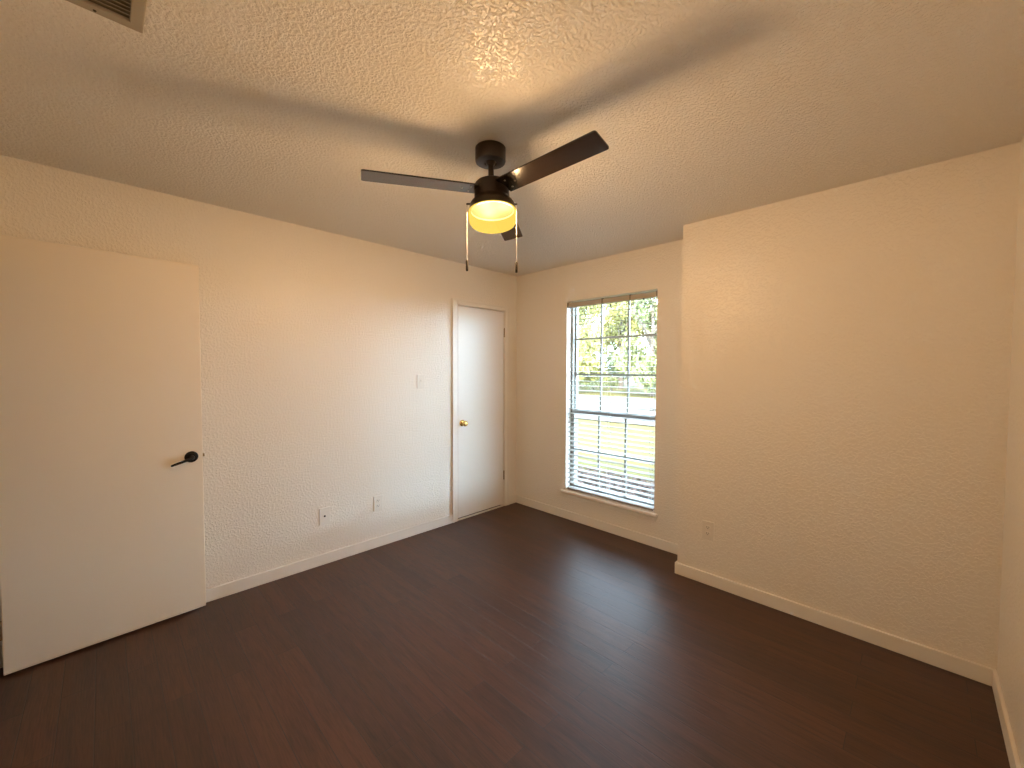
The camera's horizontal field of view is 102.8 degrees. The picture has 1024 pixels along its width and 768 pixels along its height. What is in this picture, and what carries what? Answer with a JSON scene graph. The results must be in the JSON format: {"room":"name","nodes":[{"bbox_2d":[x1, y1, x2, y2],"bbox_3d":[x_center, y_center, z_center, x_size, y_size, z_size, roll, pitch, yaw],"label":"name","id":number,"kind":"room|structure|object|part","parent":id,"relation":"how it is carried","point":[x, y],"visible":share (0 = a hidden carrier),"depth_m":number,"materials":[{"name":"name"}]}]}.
{"room":"empty bedroom","nodes":[
{"label":"empty bedroom","id":0,"kind":"room"},
{"bbox_2d":[0,155,516,667],"bbox_3d":[-1.706,0.118,2.749,0.120,2.440,5.160,2,3,45],"label":"wall","id":1,"kind":"structure","parent":0,"point":[315,344],"depth_m":2.87,"materials":[{"name":"white paint"}]},
{"bbox_2d":[319,506,329,525],"bbox_3d":[-1.379,0.973,3.012,0.017,0.124,0.076,2,3,45],"label":"cable plate","id":2,"kind":"object","parent":1,"relation":"attached to","point":[324,513],"visible":1,"depth_m":3.01,"materials":[{"name":"plastic"}]},
{"bbox_2d":[206,495,515,602],"bbox_3d":[-1.191,1.285,3.214,0.014,0.080,3.505,2,3,45],"label":"baseboard","id":3,"kind":"structure","parent":1,"relation":"attached to","point":[242,584],"depth_m":2.99,"materials":[{"name":"white paint"}]},
{"bbox_2d":[373,495,382,511],"bbox_3d":[-1.084,0.965,3.311,0.012,0.122,0.075,2,3,45],"label":"wall outlet","id":4,"kind":"object","parent":1,"relation":"attached to","point":[377,500],"visible":1,"depth_m":3.30,"materials":[{"name":"plastic"}]},
{"bbox_2d":[417,375,423,387],"bbox_3d":[-0.793,-0.020,3.559,0.020,0.117,0.071,2,3,45],"label":"light switch","id":5,"kind":"object","parent":1,"relation":"attached to","point":[420,378],"visible":1,"depth_m":3.56,"materials":[{"name":"plastic"}]},
{"bbox_2d":[452,298,509,522],"bbox_3d":[-0.304,0.248,4.079,0.132,2.100,0.737,2,3,45],"label":"door","id":6,"kind":"structure","parent":1,"relation":"in","point":[480,331],"depth_m":4.06,"materials":[{"name":"paint"}]},
{"bbox_3d":[-0.454,0.375,3.886,0.066,0.062,0.062,2,3,45],"label":"knob","id":7,"kind":"part","parent":6,"relation":"part of","materials":[{"name":"gold metal"}]},
{"bbox_2d":[0,503,1009,767],"bbox_3d":[-0.477,1.459,1.562,3.607,0.150,5.160,2,3,45],"label":"floor","id":8,"kind":"structure","parent":0,"point":[515,635],"depth_m":1.91,"materials":[{"name":"brown wood"}]},
{"bbox_2d":[0,0,1023,275],"bbox_3d":[-0.468,-1.124,1.474,3.607,0.140,5.160,2,3,45],"label":"ceiling","id":9,"kind":"structure","parent":0,"point":[273,109],"depth_m":1.54,"materials":[{"name":"white paint"}]},
{"bbox_2d":[66,0,146,32],"bbox_3d":[-1.131,-1.033,0.980,0.280,0.013,0.381,2,3,45],"label":"ceiling vent","id":10,"kind":"object","parent":9,"relation":"in","point":[128,13],"visible":1,"depth_m":1.13,"materials":[{"name":"metal"}]},
{"bbox_2d":[361,130,608,272],"bbox_3d":[-0.034,-0.782,1.764,0.909,0.562,1.004,2,3,45],"label":"ceiling fan","id":11,"kind":"object","parent":9,"relation":"hanging from","point":[492,210],"visible":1,"depth_m":1.75,"materials":[{"name":"black metal"}]},
{"bbox_3d":[-0.385,-0.859,1.741,0.484,0.006,0.111,-3,7,-20],"label":"blade","id":12,"kind":"part","parent":11,"relation":"part of","materials":[{"name":"brown wood"}]},
{"bbox_3d":[-0.087,-0.745,1.843,0.218,0.084,0.218,2,3,45],"label":"lamp glass","id":13,"kind":"part","parent":11,"relation":"part of","materials":[{"name":"yellow glass"}]},
{"bbox_3d":[-0.035,-0.861,2.152,0.111,0.006,0.484,-10,-4,10],"label":"blade","id":14,"kind":"part","parent":11,"relation":"part of","materials":[{"name":"brown wood"}]},
{"bbox_3d":[0.020,-0.681,1.848,0.002,0.261,0.002,2,3,45],"label":"pull chain","id":15,"kind":"part","parent":11,"relation":"part of","materials":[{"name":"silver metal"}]},
{"bbox_3d":[0.146,-0.882,1.643,0.484,0.006,0.111,-2,-9,40],"label":"blade","id":16,"kind":"part","parent":11,"relation":"part of","materials":[{"name":"brown wood"}]},
{"bbox_2d":[516,239,682,543],"bbox_3d":[1.337,0.112,3.243,3.487,2.440,0.160,2,3,45],"label":"wall","id":17,"kind":"structure","parent":0,"point":[543,368],"depth_m":3.92,"materials":[{"name":"white paint"}]},
{"bbox_2d":[560,291,657,521],"bbox_3d":[0.885,0.163,3.675,0.984,1.879,0.191,2,3,45],"label":"window","id":18,"kind":"structure","parent":17,"relation":"in","point":[610,504],"depth_m":3.77,"materials":[{"name":"plastic"}]},
{"bbox_3d":[0.852,1.052,3.675,0.984,0.034,0.106,2,3,45],"label":"sill","id":19,"kind":"part","parent":18,"relation":"part of","materials":[{"name":"white paint"}]},
{"bbox_2d":[567,292,656,510],"bbox_3d":[0.861,0.133,3.641,0.900,1.791,0.066,2,3,45],"label":"window blind","id":20,"kind":"object","parent":18,"relation":"attached to","point":[630,297],"visible":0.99,"depth_m":3.60,"materials":[{"name":"white plastic"}]},
{"bbox_3d":[0.578,0.139,3.930,0.002,1.732,0.055,2,3,45],"label":"ladder cord","id":21,"kind":"part","parent":20,"relation":"part of","materials":[{"name":"white fabric"}]},
{"bbox_3d":[0.865,0.150,3.643,0.002,1.732,0.055,2,3,45],"label":"ladder cord","id":22,"kind":"part","parent":20,"relation":"part of","materials":[{"name":"white fabric"}]},
{"bbox_3d":[0.862,1.015,3.674,0.874,0.026,0.051,2,3,45],"label":"rail","id":23,"kind":"part","parent":20,"relation":"part of","materials":[{"name":"white plastic"}]},
{"bbox_3d":[1.148,0.160,3.361,0.002,1.732,0.055,2,3,45],"label":"ladder cord","id":24,"kind":"part","parent":20,"relation":"part of","materials":[{"name":"white fabric"}]},
{"bbox_3d":[0.904,0.639,3.705,0.858,0.752,0.026,2,3,45],"label":"sash","id":25,"kind":"part","parent":18,"relation":"part of","materials":[{"name":"glass"}]},
{"bbox_3d":[0.927,-0.242,3.694,0.858,1.054,0.026,2,3,45],"label":"sash","id":26,"kind":"part","parent":18,"relation":"part of","materials":[{"name":"glass"}]},
{"bbox_2d":[677,142,1020,669],"bbox_3d":[1.803,0.141,2.451,1.468,2.440,0.302,2,3,45],"label":"wall","id":27,"kind":"structure","parent":0,"point":[846,350],"depth_m":2.17,"materials":[{"name":"white paint"}]},
{"bbox_2d":[702,520,713,540],"bbox_3d":[1.315,0.983,2.743,0.075,0.122,0.012,2,3,45],"label":"wall outlet","id":28,"kind":"object","parent":27,"relation":"attached to","point":[707,527],"visible":1,"depth_m":2.74,"materials":[{"name":"plastic"}]},
{"bbox_2d":[516,495,992,685],"bbox_3d":[1.122,1.295,3.157,3.339,0.080,0.316,2,3,45],"label":"baseboard","id":29,"kind":"structure","parent":27,"relation":"attached to","point":[957,665],"depth_m":2.38,"materials":[{"name":"white paint"}]},
{"bbox_2d":[997,136,1023,767],"bbox_3d":[0.704,0.213,0.229,0.120,2.440,5.000,2,3,45],"label":"wall","id":30,"kind":"structure","parent":0,"point":[1010,661],"depth_m":1.66,"materials":[{"name":"white paint"}]},
{"bbox_2d":[992,669,1021,767],"bbox_3d":[1.056,1.378,0.721,0.014,0.080,3.253,2,3,45],"label":"baseboard","id":31,"kind":"structure","parent":30,"relation":"attached to","point":[1013,757],"depth_m":1.60,"materials":[{"name":"white paint"}]},
{"label":"outside","id":32,"kind":"structure","parent":0,"visible":0},
{"bbox_2d":[577,472,653,499],"bbox_3d":[-6.161,1.323,12.405,160.000,0.300,2.140,2,3,45],"label":"ground","id":33,"kind":"structure","parent":32,"point":[613,479],"depth_m":5.70,"materials":[{"name":"brown plant"}]},
{"bbox_2d":[577,466,653,498],"bbox_3d":[0.334,1.384,6.175,7.072,0.072,2.153,2,3,45],"label":"fallen leaves","id":34,"kind":"object","parent":33,"relation":"on","point":[589,469],"visible":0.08,"depth_m":5.85,"materials":[{"name":"brown plant"}]},
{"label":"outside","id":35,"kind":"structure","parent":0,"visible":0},
{"bbox_2d":[577,377,655,483],"bbox_3d":[25.595,0.346,44.161,160.000,0.300,87.700,2,3,45],"label":"lawn","id":36,"kind":"structure","parent":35,"point":[637,390],"depth_m":9.71,"materials":[{"name":"green plant"}]},
{"bbox_2d":[579,318,591,350],"bbox_3d":[5.513,-4.419,38.412,4.444,9.617,4.674,2,3,45],"label":"tree","id":37,"kind":"object","parent":36,"relation":"on","point":[586,319],"visible":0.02,"depth_m":37.06,"materials":[{"name":"green plant"}]},
{"bbox_2d":[578,305,604,384],"bbox_3d":[7.883,-4.891,46.805,5.243,10.149,5.311,-1,2,-28],"label":"tree","id":38,"kind":"object","parent":36,"relation":"on","point":[594,311],"visible":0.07,"depth_m":46.11,"materials":[{"name":"green plant"}]},
{"bbox_2d":[578,305,606,384],"bbox_3d":[4.576,-3.539,29.612,4.398,8.464,4.925,-1,2,-24],"label":"tree","id":39,"kind":"object","parent":36,"relation":"on","point":[590,362],"visible":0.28,"depth_m":28.46,"materials":[{"name":"green plant"}]},
{"bbox_2d":[579,369,608,389],"bbox_3d":[6.807,-0.370,33.846,2.860,2.066,2.656,2,3,45],"label":"shrub","id":40,"kind":"object","parent":36,"relation":"on","point":[603,378],"visible":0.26,"depth_m":33.59,"materials":[{"name":"green plant"}]},
{"bbox_2d":[604,377,618,390],"bbox_3d":[7.769,-0.022,31.797,1.246,1.228,1.224,2,3,45],"label":"shrub","id":41,"kind":"object","parent":36,"relation":"on","point":[616,382],"visible":0.84,"depth_m":31.54,"materials":[{"name":"green plant"}]},
{"bbox_2d":[594,300,650,388],"bbox_3d":[9.464,-4.084,34.948,4.880,9.174,4.620,1,2,14],"label":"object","id":42,"kind":"object","parent":36,"relation":"on","point":[618,341],"visible":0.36,"depth_m":34.87,"materials":[{"name":"green plant"}]},
{"bbox_2d":[598,312,649,385],"bbox_3d":[11.621,-4.756,42.808,5.170,9.994,5.251,0,2,7],"label":"tree","id":43,"kind":"object","parent":36,"relation":"on","point":[606,347],"visible":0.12,"depth_m":42.47,"materials":[{"name":"green plant"}]},
{"bbox_2d":[611,298,656,395],"bbox_3d":[9.136,-3.350,25.982,5.199,8.319,4.862,0,2,7],"label":"tree","id":44,"kind":"object","parent":36,"relation":"on","point":[643,355],"visible":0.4,"depth_m":25.85,"materials":[{"name":"green plant"}]},
{"bbox_3d":[-1.318,0.191,0.673,3.367,2.440,0.120,2,3,45],"label":"wall","id":45,"kind":"structure","parent":0,"visible":0},
{"bbox_2d":[0,235,205,675],"bbox_3d":[-2.087,0.330,2.138,0.095,2.033,0.789,2,3,42],"label":"door","id":46,"kind":"structure","parent":45,"relation":"in","point":[102,536],"depth_m":2.10,"materials":[{"name":"paint"}]},
{"bbox_3d":[-1.883,0.440,2.339,0.052,0.047,0.115,2,3,42],"label":"lever","id":47,"kind":"part","parent":46,"relation":"part of","materials":[{"name":"black metal"}]},
{"bbox_3d":[-1.874,0.426,2.392,0.009,0.065,0.065,2,3,42],"label":"handle","id":48,"kind":"part","parent":46,"relation":"part of","materials":[{"name":"black metal"}]},
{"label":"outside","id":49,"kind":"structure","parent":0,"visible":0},
{"bbox_2d":[578,396,655,425],"bbox_3d":[2.690,1.061,21.256,160.000,0.280,11.500,2,3,45],"label":"road","id":50,"kind":"structure","parent":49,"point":[647,402],"depth_m":18.49,"materials":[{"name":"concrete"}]}
]}

